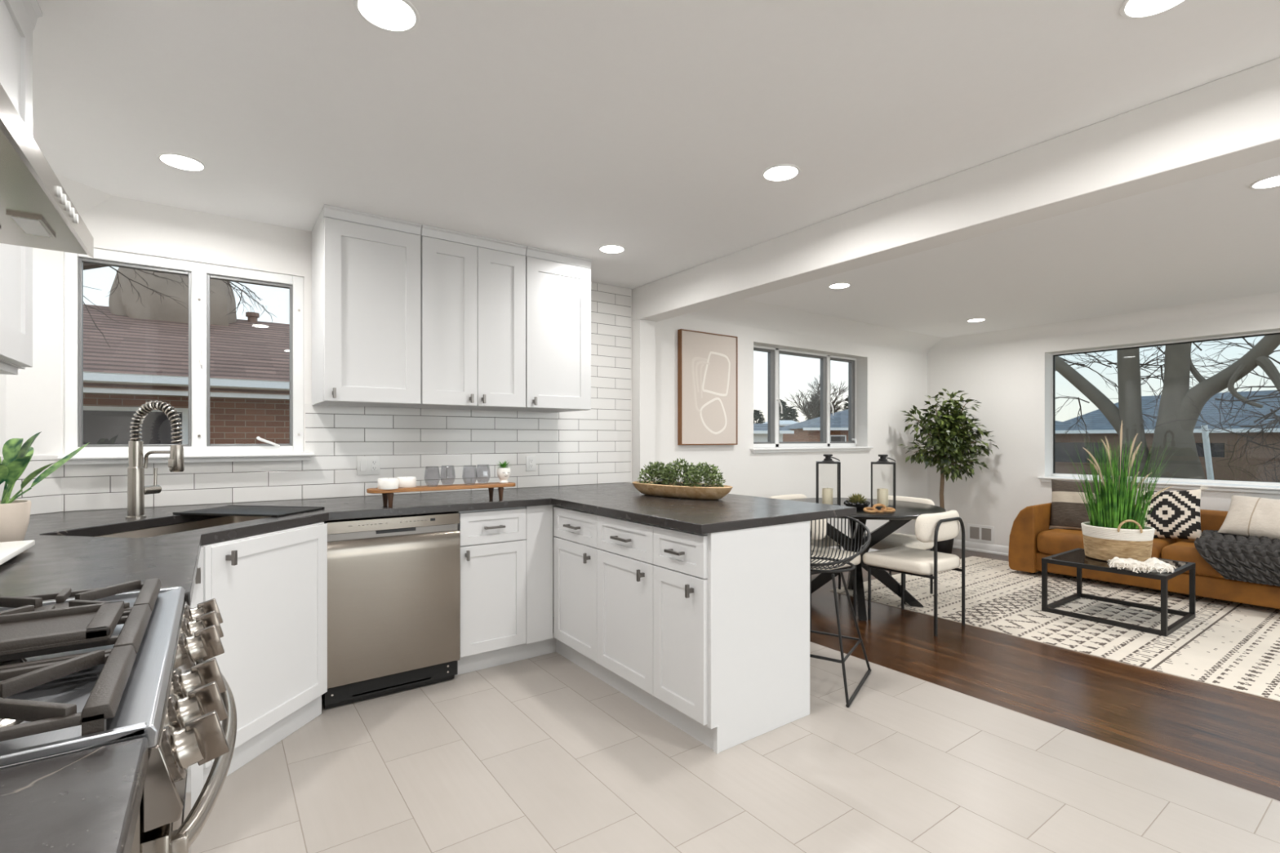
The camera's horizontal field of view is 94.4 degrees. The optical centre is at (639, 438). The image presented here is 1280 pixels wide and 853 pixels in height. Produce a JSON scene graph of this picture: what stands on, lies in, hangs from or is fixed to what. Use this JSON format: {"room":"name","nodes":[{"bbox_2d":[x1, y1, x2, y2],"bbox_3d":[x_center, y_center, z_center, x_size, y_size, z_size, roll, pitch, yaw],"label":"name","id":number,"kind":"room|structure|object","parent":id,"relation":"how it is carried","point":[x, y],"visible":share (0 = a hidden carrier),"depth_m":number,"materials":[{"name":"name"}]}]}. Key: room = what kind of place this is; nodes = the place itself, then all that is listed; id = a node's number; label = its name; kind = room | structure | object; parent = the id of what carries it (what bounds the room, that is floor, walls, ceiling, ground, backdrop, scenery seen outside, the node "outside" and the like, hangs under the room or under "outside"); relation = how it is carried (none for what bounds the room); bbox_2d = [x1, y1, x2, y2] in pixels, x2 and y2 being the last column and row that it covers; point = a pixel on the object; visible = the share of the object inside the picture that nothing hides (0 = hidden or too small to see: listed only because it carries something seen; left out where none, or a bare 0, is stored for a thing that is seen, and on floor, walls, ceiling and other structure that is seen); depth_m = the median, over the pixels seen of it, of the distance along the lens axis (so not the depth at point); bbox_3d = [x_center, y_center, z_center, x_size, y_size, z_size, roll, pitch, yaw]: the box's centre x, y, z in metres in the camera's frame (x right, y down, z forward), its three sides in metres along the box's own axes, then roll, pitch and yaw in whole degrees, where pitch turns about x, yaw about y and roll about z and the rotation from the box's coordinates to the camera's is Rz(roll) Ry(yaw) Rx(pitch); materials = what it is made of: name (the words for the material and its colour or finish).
{"room":"kitchen","nodes":[
{"label":"kitchen","id":0,"kind":"room"},
{"bbox_2d":[0,373,8,500],"bbox_3d":[-0.953,0.109,-0.055,0.208,2.512,6.823,0,0,-36],"label":"wall","id":1,"kind":"structure","parent":0,"point":[2,377],"depth_m":2.44,"materials":[{"name":"paint"}]},
{"bbox_2d":[0,0,42,374],"bbox_3d":[-1.554,-0.657,1.253,0.358,0.978,0.625,0,0,-36],"label":"upper cabinet","id":2,"kind":"object","parent":1,"relation":"attached to","point":[18,18],"visible":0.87,"depth_m":1.46,"materials":[{"name":"white paint"}]},
{"bbox_3d":[-1.146,-0.821,0.686,0.358,0.652,0.766,0,0,-36],"label":"upper cabinet","id":3,"kind":"object","parent":1,"relation":"attached to","visible":0},
{"bbox_2d":[0,83,93,257],"bbox_3d":[-1.079,-0.428,0.730,0.516,0.134,0.759,0,0,-36],"label":"range hood","id":4,"kind":"object","parent":3,"relation":"attached to","point":[37,211],"visible":1,"depth_m":0.91,"materials":[{"name":"silver metal"}]},
{"bbox_2d":[11,216,51,237],"bbox_3d":[-1.040,-0.362,1.014,0.031,0.001,0.096,0,0,-36],"label":"lamp","id":5,"kind":"object","parent":4,"relation":"on","point":[32,225],"depth_m":1.01,"materials":[{"name":"white plastic"}]},
{"bbox_2d":[5,173,113,515],"bbox_3d":[-2.523,0.049,2.572,0.325,2.392,0.325,0,0,-36],"label":"wall","id":6,"kind":"structure","parent":0,"point":[33,395],"depth_m":2.63,"materials":[{"name":"paint"}]},
{"bbox_2d":[8,454,61,515],"bbox_3d":[-2.647,0.202,2.592,0.147,0.258,0.147,0,0,-36],"label":"backsplash","id":7,"kind":"structure","parent":6,"relation":"attached to","point":[45,496],"depth_m":2.61,"materials":[{"name":"tile"}]},
{"bbox_2d":[61,195,927,550],"bbox_3d":[0.276,0.109,4.902,7.990,2.512,0.208,0,0,-36],"label":"wall","id":8,"kind":"structure","parent":0,"point":[593,446],"depth_m":3.95,"materials":[{"name":"paint"}]},
{"bbox_2d":[57,248,315,465],"bbox_3d":[-2.224,-0.388,2.990,1.012,1.010,0.149,0,0,-36],"label":"window","id":9,"kind":"structure","parent":8,"relation":"in","point":[198,449],"depth_m":2.98,"materials":[{"name":"white paint"}]},
{"bbox_2d":[311,204,422,408],"bbox_3d":[-1.481,-0.666,3.207,0.464,0.960,0.486,0,0,-36],"label":"upper cabinet","id":10,"kind":"object","parent":8,"relation":"attached to","point":[366,267],"visible":1,"depth_m":3.04,"materials":[{"name":"white paint"}]},
{"bbox_2d":[356,455,380,475],"bbox_3d":[-1.574,0.154,3.438,0.124,0.110,0.010,0,0,-36],"label":"switch plate","id":11,"kind":"object","parent":8,"relation":"attached to","point":[366,465],"visible":1,"depth_m":3.44,"materials":[{"name":"white plastic"}]},
{"bbox_2d":[400,224,527,410],"bbox_3d":[-1.044,-0.666,3.521,0.604,0.960,0.486,0,0,-36],"label":"upper cabinet","id":12,"kind":"object","parent":8,"relation":"attached to","point":[473,287],"visible":0.96,"depth_m":3.34,"materials":[{"name":"white paint"}]},
{"bbox_2d":[525,455,536,471],"bbox_3d":[-0.742,0.166,4.036,0.074,0.104,0.009,0,0,-36],"label":"outlet","id":13,"kind":"object","parent":8,"relation":"attached to","point":[531,460],"visible":1,"depth_m":4.03,"materials":[{"name":"white plastic"}]},
{"bbox_2d":[501,245,592,412],"bbox_3d":[-0.614,-0.666,3.831,0.448,0.960,0.486,0,0,-36],"label":"upper cabinet","id":14,"kind":"object","parent":8,"relation":"attached to","point":[558,285],"visible":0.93,"depth_m":3.66,"materials":[{"name":"white paint"}]},
{"bbox_2d":[631,319,655,483],"bbox_3d":[0.028,0.173,4.538,0.147,2.145,0.108,0,0,-36],"label":"column","id":15,"kind":"structure","parent":8,"relation":"attached to","point":[643,331],"depth_m":4.50,"materials":[{"name":"paint"}]},
{"bbox_2d":[677,328,737,444],"bbox_3d":[0.576,-0.418,4.973,0.634,0.936,0.043,0,0,-36],"label":"wall art","id":16,"kind":"object","parent":8,"relation":"attached to","point":[708,362],"visible":1,"depth_m":4.94,"materials":[{"name":"beige paper"}]},
{"bbox_2d":[679,298,943,355],"bbox_3d":[1.824,-1.071,5.725,4.115,0.150,0.275,0,0,-36],"label":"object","id":17,"kind":"structure","parent":8,"relation":"attached to","point":[744,313],"depth_m":5.64,"materials":[{"name":"paint"}]},
{"bbox_2d":[750,345,873,453],"bbox_3d":[1.680,-0.373,5.886,1.830,1.000,0.241,0,0,-36],"label":"window","id":18,"kind":"structure","parent":8,"relation":"in","point":[774,402],"depth_m":5.98,"materials":[{"name":"white paint"}]},
{"bbox_2d":[631,57,1279,321],"bbox_3d":[1.879,-1.023,1.980,0.167,0.247,6.423,0,0,-36],"label":"beam","id":19,"kind":"structure","parent":8,"relation":"attached to","point":[1232,122],"depth_m":2.36,"materials":[{"name":"paint"}]},
{"bbox_2d":[32,0,1279,337],"bbox_3d":[2.207,-1.222,2.216,7.990,0.150,6.823,0,0,-36],"label":"ceiling","id":20,"kind":"structure","parent":0,"point":[651,129],"depth_m":2.11,"materials":[{"name":"paint"}]},
{"bbox_2d":[156,152,206,171],"bbox_3d":[-1.896,-1.142,2.455,0.164,0.009,0.164,0,0,-36],"label":"recessed light","id":21,"kind":"object","parent":20,"relation":"in","point":[177,161],"visible":1,"depth_m":2.44,"materials":[{"name":"white plastic"}]},
{"bbox_2d":[353,0,419,33],"bbox_3d":[-0.678,-1.142,1.589,0.164,0.009,0.164,0,0,-36],"label":"recessed light","id":22,"kind":"object","parent":20,"relation":"in","point":[397,16],"visible":1,"depth_m":1.59,"materials":[{"name":"white plastic"}]},
{"bbox_2d":[598,244,625,253],"bbox_3d":[-0.169,-1.142,3.577,0.164,0.009,0.164,0,0,-36],"label":"recessed light","id":23,"kind":"object","parent":20,"relation":"in","point":[609,249],"visible":1,"depth_m":3.56,"materials":[{"name":"white plastic"}]},
{"bbox_2d":[761,164,800,182],"bbox_3d":[0.607,-1.142,2.555,0.164,0.009,0.164,0,0,-36],"label":"recessed light","id":24,"kind":"object","parent":20,"relation":"in","point":[782,172],"visible":1,"depth_m":2.54,"materials":[{"name":"white plastic"}]},
{"bbox_2d":[1119,0,1187,19],"bbox_3d":[1.347,-1.142,1.535,0.164,0.009,0.164,0,0,-36],"label":"recessed light","id":25,"kind":"object","parent":20,"relation":"in","point":[1129,9],"visible":1,"depth_m":1.57,"materials":[{"name":"white plastic"}]},
{"bbox_2d":[1248,174,1279,189],"bbox_3d":[2.824,-1.142,2.633,0.164,0.009,0.164,0,0,-36],"label":"recessed light","id":26,"kind":"object","parent":20,"relation":"in","point":[1273,181],"visible":1,"depth_m":2.65,"materials":[{"name":"white plastic"}]},
{"bbox_2d":[191,547,1279,852],"bbox_3d":[2.207,1.305,2.216,7.990,0.120,6.823,0,0,-36],"label":"floor","id":27,"kind":"structure","parent":0,"point":[540,753],"depth_m":2.26,"materials":[{"name":"beige tile"}]},
{"bbox_2d":[0,577,236,852],"bbox_3d":[-0.983,0.748,0.799,0.726,0.955,0.756,0,0,-36],"label":"gas range","id":28,"kind":"object","parent":27,"relation":"on","point":[99,667],"visible":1,"depth_m":0.78,"materials":[{"name":"silver metal"}]},
{"bbox_2d":[0,586,185,768],"bbox_3d":[-1.016,0.327,0.775,0.645,0.026,0.756,0,0,-36],"label":"cooktop","id":29,"kind":"object","parent":28,"relation":"in","point":[147,699],"depth_m":0.75,"materials":[{"name":"metal"}]},
{"bbox_2d":[140,658,236,852],"bbox_3d":[-0.728,0.730,0.982,0.099,0.570,0.744,0,0,-36],"label":"oven","id":30,"kind":"object","parent":28,"relation":"in","point":[178,836],"depth_m":0.76,"materials":[{"name":"silver metal"}]},
{"bbox_2d":[195,567,200,583],"bbox_3d":[-1.491,0.808,1.468,0.636,0.874,0.900,0,0,-36],"label":"base cabinet","id":31,"kind":"object","parent":27,"relation":"on","point":[197,578],"visible":0.15,"depth_m":1.97,"materials":[{"name":"white paint"}]},
{"bbox_2d":[0,482,856,606],"bbox_3d":[-0.810,0.350,2.694,3.230,0.038,2.107,0,0,-36],"label":"countertop","id":32,"kind":"structure","parent":31,"relation":"on","point":[65,553],"depth_m":2.46,"materials":[{"name":"black stone"}]},
{"bbox_2d":[0,539,35,564],"bbox_3d":[-1.808,0.317,1.546,0.258,0.028,0.400,0,0,-36],"label":"serving board","id":33,"kind":"object","parent":32,"relation":"on","point":[8,550],"visible":1,"depth_m":1.66,"materials":[{"name":"white ceramic"}]},
{"bbox_2d":[0,431,88,542],"bbox_3d":[-2.052,0.153,1.966,0.227,0.357,0.349,0,0,-1],"label":"potted plant","id":34,"kind":"object","parent":32,"relation":"on","point":[15,515],"visible":0.97,"depth_m":1.91,"materials":[{"name":"green plant"}]},
{"bbox_2d":[124,400,184,518],"bbox_3d":[-2.021,0.085,2.509,0.259,0.492,0.132,0,0,9],"label":"faucet","id":35,"kind":"object","parent":32,"relation":"on","point":[136,489],"visible":1,"depth_m":2.47,"materials":[{"name":"silver metal"}]},
{"bbox_2d":[93,515,270,537],"bbox_3d":[-1.810,0.478,2.424,0.504,0.214,0.890,0,0,9],"label":"sink","id":36,"kind":"object","parent":32,"relation":"in","point":[180,527],"visible":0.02,"depth_m":2.60,"materials":[{"name":"metal"}]},
{"bbox_2d":[173,505,324,516],"bbox_3d":[-1.769,0.326,2.699,0.517,0.010,0.295,0,0,9],"label":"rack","id":37,"kind":"object","parent":32,"relation":"on","point":[228,510],"visible":1,"depth_m":2.67,"materials":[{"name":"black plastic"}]},
{"bbox_2d":[366,482,515,506],"bbox_3d":[-1.010,0.287,3.085,0.760,0.088,0.132,0,0,-36],"label":"serving tray","id":38,"kind":"object","parent":32,"relation":"on","point":[388,495],"visible":0.98,"depth_m":3.02,"materials":[{"name":"brown wood"}]},
{"bbox_2d":[377,477,398,489],"bbox_3d":[-1.228,0.218,2.892,0.094,0.050,0.094,0,0,-36],"label":"jar candle","id":39,"kind":"object","parent":38,"relation":"on","point":[388,483],"visible":1,"depth_m":2.85,"materials":[{"name":"white wax"}]},
{"bbox_2d":[396,476,416,488],"bbox_3d":[-1.180,0.218,2.994,0.094,0.050,0.094,0,0,-36],"label":"jar candle","id":40,"kind":"object","parent":38,"relation":"on","point":[403,482],"visible":0.92,"depth_m":2.95,"materials":[{"name":"white wax"}]},
{"bbox_2d":[497,461,510,483],"bbox_3d":[-0.755,0.180,3.278,0.106,0.126,0.107,0,0,-20],"label":"planter","id":41,"kind":"object","parent":38,"relation":"on","point":[503,472],"visible":1,"depth_m":3.25,"materials":[{"name":"white ceramic"}]},
{"bbox_2d":[632,480,733,499],"bbox_3d":[0.229,0.294,3.391,0.670,0.074,0.248,0,0,41],"label":"dough bowl","id":42,"kind":"object","parent":32,"relation":"on","point":[695,492],"visible":0.88,"depth_m":3.26,"materials":[{"name":"brown wood"}]},
{"bbox_2d":[636,461,676,484],"bbox_3d":[0.106,0.205,3.500,0.245,0.152,0.242,0,0,-28],"label":"boxwood plant","id":43,"kind":"object","parent":42,"relation":"in","point":[655,473],"visible":0.73,"depth_m":3.47,"materials":[{"name":"green plant"}]},
{"bbox_2d":[659,457,698,486],"bbox_3d":[0.231,0.194,3.391,0.248,0.175,0.242,0,0,-16],"label":"boxwood plant","id":44,"kind":"object","parent":42,"relation":"in","point":[677,468],"visible":0.74,"depth_m":3.36,"materials":[{"name":"green plant"}]},
{"bbox_2d":[682,462,725,487],"bbox_3d":[0.351,0.203,3.283,0.242,0.156,0.244,0,0,0],"label":"boxwood plant","id":45,"kind":"object","parent":42,"relation":"on","point":[706,470],"visible":0.99,"depth_m":3.25,"materials":[{"name":"green plant"}]},
{"bbox_2d":[191,521,327,808],"bbox_3d":[-1.675,0.808,2.361,0.536,0.874,0.717,0,0,9],"label":"base cabinet","id":46,"kind":"object","parent":27,"relation":"on","point":[269,589],"visible":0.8,"depth_m":2.33,"materials":[{"name":"white paint"}]},
{"bbox_2d":[321,511,460,709],"bbox_3d":[-1.348,0.809,3.101,0.610,0.864,0.631,0,0,-36],"label":"dishwasher","id":47,"kind":"object","parent":27,"relation":"on","point":[393,582],"visible":0.93,"depth_m":2.84,"materials":[{"name":"silver metal"}]},
{"bbox_2d":[454,504,555,675],"bbox_3d":[-0.868,0.808,3.492,0.610,0.874,0.716,0,0,-36],"label":"base cabinet","id":48,"kind":"object","parent":27,"relation":"on","point":[507,553],"visible":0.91,"depth_m":3.22,"materials":[{"name":"white paint"}]},
{"bbox_2d":[553,506,606,683],"bbox_3d":[-0.158,0.808,3.365,0.616,0.874,0.551,0,0,-36],"label":"base cabinet","id":49,"kind":"object","parent":27,"relation":"on","point":[575,531],"visible":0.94,"depth_m":3.17,"materials":[{"name":"white paint"}]},
{"bbox_2d":[596,514,663,718],"bbox_3d":[0.140,0.808,2.951,0.616,0.874,0.469,0,0,-36],"label":"base cabinet","id":50,"kind":"object","parent":27,"relation":"on","point":[624,554],"visible":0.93,"depth_m":2.78,"materials":[{"name":"white paint"}]},
{"bbox_2d":[653,520,809,753],"bbox_3d":[0.398,0.807,2.629,0.660,0.876,0.355,0,0,-36],"label":"base cabinet","id":51,"kind":"object","parent":27,"relation":"on","point":[731,608],"visible":0.91,"depth_m":2.47,"materials":[{"name":"white paint"}]},
{"bbox_2d":[768,493,840,589],"bbox_3d":[1.358,0.863,4.938,0.497,0.764,0.500,0,0,-36],"label":"dining chair","id":52,"kind":"object","parent":27,"relation":"on","point":[793,495],"visible":0.2,"depth_m":4.88,"materials":[{"name":"beige fabric"}]},
{"bbox_2d":[768,493,806,499],"bbox_3d":[1.251,0.573,5.087,0.497,0.184,0.108,0,0,-36],"label":"cushion","id":53,"kind":"object","parent":52,"relation":"on","point":[794,495],"depth_m":5.10,"materials":[{"name":"beige fabric"}]},
{"bbox_2d":[809,519,861,630],"bbox_3d":[1.198,0.863,4.152,0.500,0.764,0.497,0,0,-36],"label":"dining chair","id":54,"kind":"object","parent":27,"relation":"on","point":[855,561],"visible":0.15,"depth_m":4.00,"materials":[{"name":"black metal"}]},
{"bbox_2d":[809,519,826,539],"bbox_3d":[1.049,0.573,4.044,0.108,0.184,0.497,0,0,-36],"label":"cushion","id":55,"kind":"object","parent":54,"relation":"on","point":[820,520],"depth_m":3.86,"materials":[{"name":"beige fabric"}]},
{"bbox_2d":[809,515,871,707],"bbox_3d":[0.926,0.826,3.063,0.503,0.836,0.503,0,0,32],"label":"bar stool","id":56,"kind":"object","parent":27,"relation":"on","point":[837,561],"visible":0.53,"depth_m":3.01,"materials":[{"name":"black metal"}]},
{"bbox_2d":[862,510,964,635],"bbox_3d":[1.875,0.863,4.048,0.497,0.764,0.500,0,0,-36],"label":"dining chair","id":57,"kind":"object","parent":27,"relation":"on","point":[939,526],"visible":1,"depth_m":3.90,"materials":[{"name":"beige fabric"}]},
{"bbox_2d":[915,510,959,542],"bbox_3d":[1.982,0.573,3.899,0.497,0.184,0.108,0,0,-36],"label":"cushion","id":58,"kind":"object","parent":57,"relation":"on","point":[939,526],"depth_m":3.80,"materials":[{"name":"beige fabric"}]},
{"bbox_2d":[897,388,998,554],"bbox_3d":[3.282,0.344,6.343,1.052,1.803,0.557,0,0,-11],"label":"ficus tree","id":59,"kind":"object","parent":27,"relation":"on","point":[946,430],"visible":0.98,"depth_m":6.30,"materials":[{"name":"green plant"}]},
{"bbox_2d":[829,555,1279,702],"bbox_3d":[3.439,1.242,4.313,2.420,0.005,3.090,0,0,-36],"label":"rug","id":60,"kind":"object","parent":27,"relation":"on","point":[1233,646],"visible":0.82,"depth_m":4.02,"materials":[{"name":"beige fabric"}]},
{"bbox_2d":[787,497,946,620],"bbox_3d":[1.640,0.842,4.504,1.220,0.795,1.220,0,0,14],"label":"dining table","id":61,"kind":"object","parent":60,"relation":"on","point":[905,511],"depth_m":4.41,"materials":[{"name":"black wood"}]},
{"bbox_2d":[816,453,840,505],"bbox_3d":[1.404,0.310,4.422,0.169,0.391,0.166,0,0,14],"label":"lantern","id":62,"kind":"object","parent":61,"relation":"on","point":[828,460],"visible":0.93,"depth_m":4.36,"materials":[{"name":"black metal"}]},
{"bbox_2d":[822,488,832,504],"bbox_3d":[1.395,0.428,4.408,0.077,0.129,0.077,0,0,-36],"label":"pillar candle","id":63,"kind":"object","parent":62,"relation":"in","point":[827,493],"visible":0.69,"depth_m":4.37,"materials":[{"name":"beige wax"}]},
{"bbox_2d":[843,493,870,510],"bbox_3d":[1.556,0.447,4.252,0.182,0.117,0.178,0,0,-36],"label":"succulent bowl","id":64,"kind":"object","parent":61,"relation":"on","point":[855,500],"visible":0.94,"depth_m":4.21,"materials":[{"name":"black metal"}]},
{"bbox_2d":[871,454,895,509],"bbox_3d":[1.784,0.310,4.347,0.169,0.391,0.166,0,0,21],"label":"lantern","id":65,"kind":"object","parent":61,"relation":"on","point":[882,460],"visible":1,"depth_m":4.30,"materials":[{"name":"black metal"}]},
{"bbox_2d":[876,488,888,506],"bbox_3d":[1.775,0.427,4.336,0.077,0.132,0.077,0,0,-36],"label":"pillar candle","id":66,"kind":"object","parent":65,"relation":"in","point":[882,493],"visible":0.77,"depth_m":4.31,"materials":[{"name":"beige wax"}]},
{"bbox_2d":[862,495,934,604],"bbox_3d":[2.037,0.857,4.752,0.500,0.764,0.497,0,0,-36],"label":"dining chair","id":67,"kind":"object","parent":60,"relation":"on","point":[894,540],"visible":0.23,"depth_m":4.62,"materials":[{"name":"beige fabric"}]},
{"bbox_2d":[888,495,934,519],"bbox_3d":[2.186,0.567,4.859,0.108,0.184,0.497,0,0,-36],"label":"cushion","id":68,"kind":"object","parent":67,"relation":"on","point":[922,500],"depth_m":4.80,"materials":[{"name":"beige fabric"}]},
{"bbox_2d":[1041,547,1195,636],"bbox_3d":[3.377,1.050,4.194,0.690,0.378,0.690,0,0,-36],"label":"coffee table","id":69,"kind":"object","parent":60,"relation":"on","point":[1076,557],"visible":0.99,"depth_m":4.11,"materials":[{"name":"black metal"}]},
{"bbox_2d":[1062,420,1186,561],"bbox_3d":[3.418,0.364,4.251,0.598,0.995,0.574,0,0,-7],"label":"potted plant","id":70,"kind":"object","parent":69,"relation":"on","point":[1113,530],"visible":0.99,"depth_m":4.17,"materials":[{"name":"plant"}]},
{"bbox_2d":[1082,533,1152,561],"bbox_3d":[3.431,0.782,4.264,0.395,0.158,0.395,0,0,-36],"label":"basket","id":71,"kind":"object","parent":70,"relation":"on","point":[1103,548],"depth_m":4.12,"materials":[{"name":"wicker"}]},
{"bbox_2d":[1106,556,1175,573],"bbox_3d":[3.299,0.816,3.901,0.356,0.088,0.283,0,0,26],"label":"wrap","id":72,"kind":"object","parent":69,"relation":"on","point":[1153,564],"visible":1,"depth_m":3.84,"materials":[{"name":"white fabric"}]},
{"bbox_2d":[1008,502,1279,608],"bbox_3d":[4.406,0.916,4.835,0.830,0.646,2.240,0,0,-36],"label":"sofa","id":73,"kind":"object","parent":60,"relation":"on","point":[1031,540],"visible":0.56,"depth_m":4.84,"materials":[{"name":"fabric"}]},
{"bbox_2d":[1048,479,1102,530],"bbox_3d":[4.012,0.610,5.402,0.468,0.456,0.206,0,0,41],"label":"cushion","id":74,"kind":"object","parent":73,"relation":"on","point":[1068,511],"visible":0.66,"depth_m":5.41,"materials":[{"name":"fabric"}]},
{"bbox_2d":[1036,528,1176,558],"bbox_3d":[4.045,0.928,5.158,0.610,0.201,0.858,0,0,-36],"label":"seat cushion","id":75,"kind":"object","parent":73,"relation":"on","point":[1050,542],"depth_m":5.18,"materials":[{"name":"fabric"}]},
{"bbox_2d":[1133,484,1208,539],"bbox_3d":[4.374,0.625,4.905,0.195,0.526,0.545,0,0,-30],"label":"cushion","id":76,"kind":"object","parent":73,"relation":"on","point":[1175,514],"visible":0.73,"depth_m":4.82,"materials":[{"name":"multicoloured fabric"}]},
{"bbox_2d":[1161,539,1224,578],"bbox_3d":[4.574,0.928,4.423,0.610,0.201,0.938,0,0,-36],"label":"seat cushion","id":77,"kind":"object","parent":73,"relation":"on","point":[1184,550],"depth_m":4.51,"materials":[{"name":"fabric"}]},
{"bbox_2d":[1194,529,1279,586],"bbox_3d":[4.705,0.753,4.410,0.999,0.514,0.750,0,0,-36],"label":"throw blanket","id":78,"kind":"object","parent":73,"relation":"on","point":[1251,559],"visible":0.61,"depth_m":4.24,"materials":[{"name":"grey fabric"}]},
{"bbox_2d":[1217,495,1279,539],"bbox_3d":[4.678,0.595,4.372,0.267,0.310,0.558,0,0,-30],"label":"cushion","id":79,"kind":"object","parent":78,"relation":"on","point":[1246,516],"visible":0.98,"depth_m":4.42,"materials":[{"name":"beige fabric"}]},
{"bbox_3d":[-0.455,0.808,0.004,0.636,0.874,1.138,0,0,-36],"label":"base cabinet","id":80,"kind":"object","parent":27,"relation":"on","visible":0},
{"bbox_2d":[0,737,148,852],"bbox_3d":[-0.460,0.341,-0.010,0.642,0.038,1.160,0,0,-36],"label":"countertop","id":81,"kind":"structure","parent":80,"relation":"on","point":[88,801],"depth_m":0.53,"materials":[{"name":"black stone"}]},
{"bbox_2d":[927,310,1279,546],"bbox_3d":[5.378,0.109,4.495,0.220,2.512,6.823,0,0,-36],"label":"wall","id":82,"kind":"structure","parent":0,"point":[1011,381],"depth_m":6.28,"materials":[{"name":"paint"}]},
{"bbox_2d":[952,538,1008,555],"bbox_3d":[5.279,1.195,4.424,0.024,0.100,6.423,0,0,-36],"label":"baseboard","id":83,"kind":"structure","parent":82,"relation":"attached to","point":[969,545],"depth_m":6.51,"materials":[{"name":"white paint"}]},
{"bbox_2d":[967,523,994,544],"bbox_3d":[3.762,1.048,6.546,0.010,0.195,0.274,0,0,-36],"label":"air vent","id":84,"kind":"object","parent":82,"relation":"in","point":[975,533],"visible":1,"depth_m":6.54,"materials":[{"name":"white paint"}]},
{"bbox_2d":[928,291,1279,352],"bbox_3d":[5.226,-1.086,4.386,0.150,0.120,6.423,0,0,-36],"label":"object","id":85,"kind":"structure","parent":82,"relation":"attached to","point":[1266,302],"depth_m":5.47,"materials":[{"name":"paint"}]},
{"bbox_2d":[1037,330,1279,493],"bbox_3d":[5.028,-0.222,4.934,0.274,1.318,2.945,0,0,-36],"label":"window","id":86,"kind":"structure","parent":82,"relation":"in","point":[1175,483],"depth_m":5.25,"materials":[{"name":"white paint"}]},
{"label":"outside","id":87,"kind":"structure","parent":0,"visible":0},
{"bbox_3d":[6.852,2.095,41.869,180.000,0.200,180.000,0,0,-36],"label":"ground","id":88,"kind":"structure","parent":87,"visible":0},
{"bbox_2d":[83,262,276,347],"bbox_3d":[-5.718,0.049,5.568,3.956,3.903,0.640,0,0,-39],"label":"bare tree","id":89,"kind":"object","parent":88,"relation":"on","point":[86,266],"visible":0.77,"depth_m":6.20,"materials":[{"name":"grey plant"}]},
{"bbox_2d":[83,304,288,444],"bbox_3d":[-8.956,-0.155,9.505,9.350,4.300,8.910,0,0,-36],"label":"house","id":90,"kind":"structure","parent":88,"relation":"on","point":[145,361],"depth_m":7.55,"materials":[{"name":"red brick"}]},
{"bbox_2d":[108,267,236,325],"bbox_3d":[-7.851,-2.360,10.051,1.671,1.250,1.321,0,0,-36],"label":"tree","id":91,"kind":"object","parent":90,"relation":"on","point":[123,303],"visible":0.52,"depth_m":9.47,"materials":[{"name":"plant"}]},
{"bbox_2d":[245,311,259,322],"bbox_3d":[-7.066,-2.180,10.808,0.210,0.250,0.210,0,0,-36],"label":"roof vent","id":92,"kind":"object","parent":90,"relation":"attached to","point":[251,317],"depth_m":10.74,"materials":[{"name":"brown metal"}]},
{"bbox_2d":[753,423,794,441],"bbox_3d":[5.399,0.620,28.960,3.200,2.750,4.080,0,0,0],"label":"house","id":93,"kind":"structure","parent":88,"relation":"on","point":[760,430],"depth_m":27.40,"materials":[{"name":"grey stone"}]},
{"bbox_2d":[779,399,791,420],"bbox_3d":[12.329,-0.732,52.004,2.947,5.549,2.863,0,0,-11],"label":"evergreen tree","id":94,"kind":"object","parent":88,"relation":"on","point":[784,415],"visible":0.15,"depth_m":51.63,"materials":[{"name":"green plant"}]},
{"bbox_2d":[783,375,848,419],"bbox_3d":[13.114,-1.352,43.186,4.594,6.743,5.217,0,0,31],"label":"bare tree","id":95,"kind":"object","parent":88,"relation":"on","point":[813,409],"visible":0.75,"depth_m":42.88,"materials":[{"name":"grey plant"}]},
{"bbox_2d":[782,408,1061,441],"bbox_3d":[16.799,0.045,35.960,16.000,3.900,8.080,0,0,0],"label":"house","id":96,"kind":"structure","parent":88,"relation":"on","point":[809,430],"depth_m":33.01,"materials":[{"name":"red brick"}]},
{"bbox_2d":[1055,334,1279,481],"bbox_3d":[11.035,-0.686,12.223,4.145,5.511,6.940,0,0,-36],"label":"tree","id":97,"kind":"object","parent":88,"relation":"on","point":[1180,409],"visible":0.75,"depth_m":11.30,"materials":[{"name":"grey plant"}]},
{"bbox_2d":[1055,390,1279,475],"bbox_3d":[24.831,0.020,24.497,8.080,3.950,12.000,0,0,-36],"label":"house","id":98,"kind":"structure","parent":88,"relation":"on","point":[1099,426],"depth_m":24.12,"materials":[{"name":"brown brick"}]},
{"bbox_2d":[1200,425,1213,479],"bbox_3d":[12.715,0.847,13.175,0.354,2.312,0.130,0,0,43],"label":"post","id":99,"kind":"object","parent":88,"relation":"on","point":[1206,447],"visible":0.38,"depth_m":13.19,"materials":[{"name":"grey metal"}]},
{"bbox_2d":[1199,457,1279,482],"bbox_3d":[18.889,1.245,11.482,0.080,1.500,12.600,0,0,-36],"label":"fence","id":100,"kind":"object","parent":88,"relation":"on","point":[1221,470],"visible":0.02,"depth_m":15.61,"materials":[{"name":"brown wood"}]},
{"bbox_2d":[1231,431,1279,482],"bbox_3d":[13.947,0.783,12.378,2.096,2.400,2.761,0,0,1],"label":"bush","id":101,"kind":"object","parent":88,"relation":"on","point":[1276,477],"visible":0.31,"depth_m":12.87,"materials":[{"name":"brown plant"}]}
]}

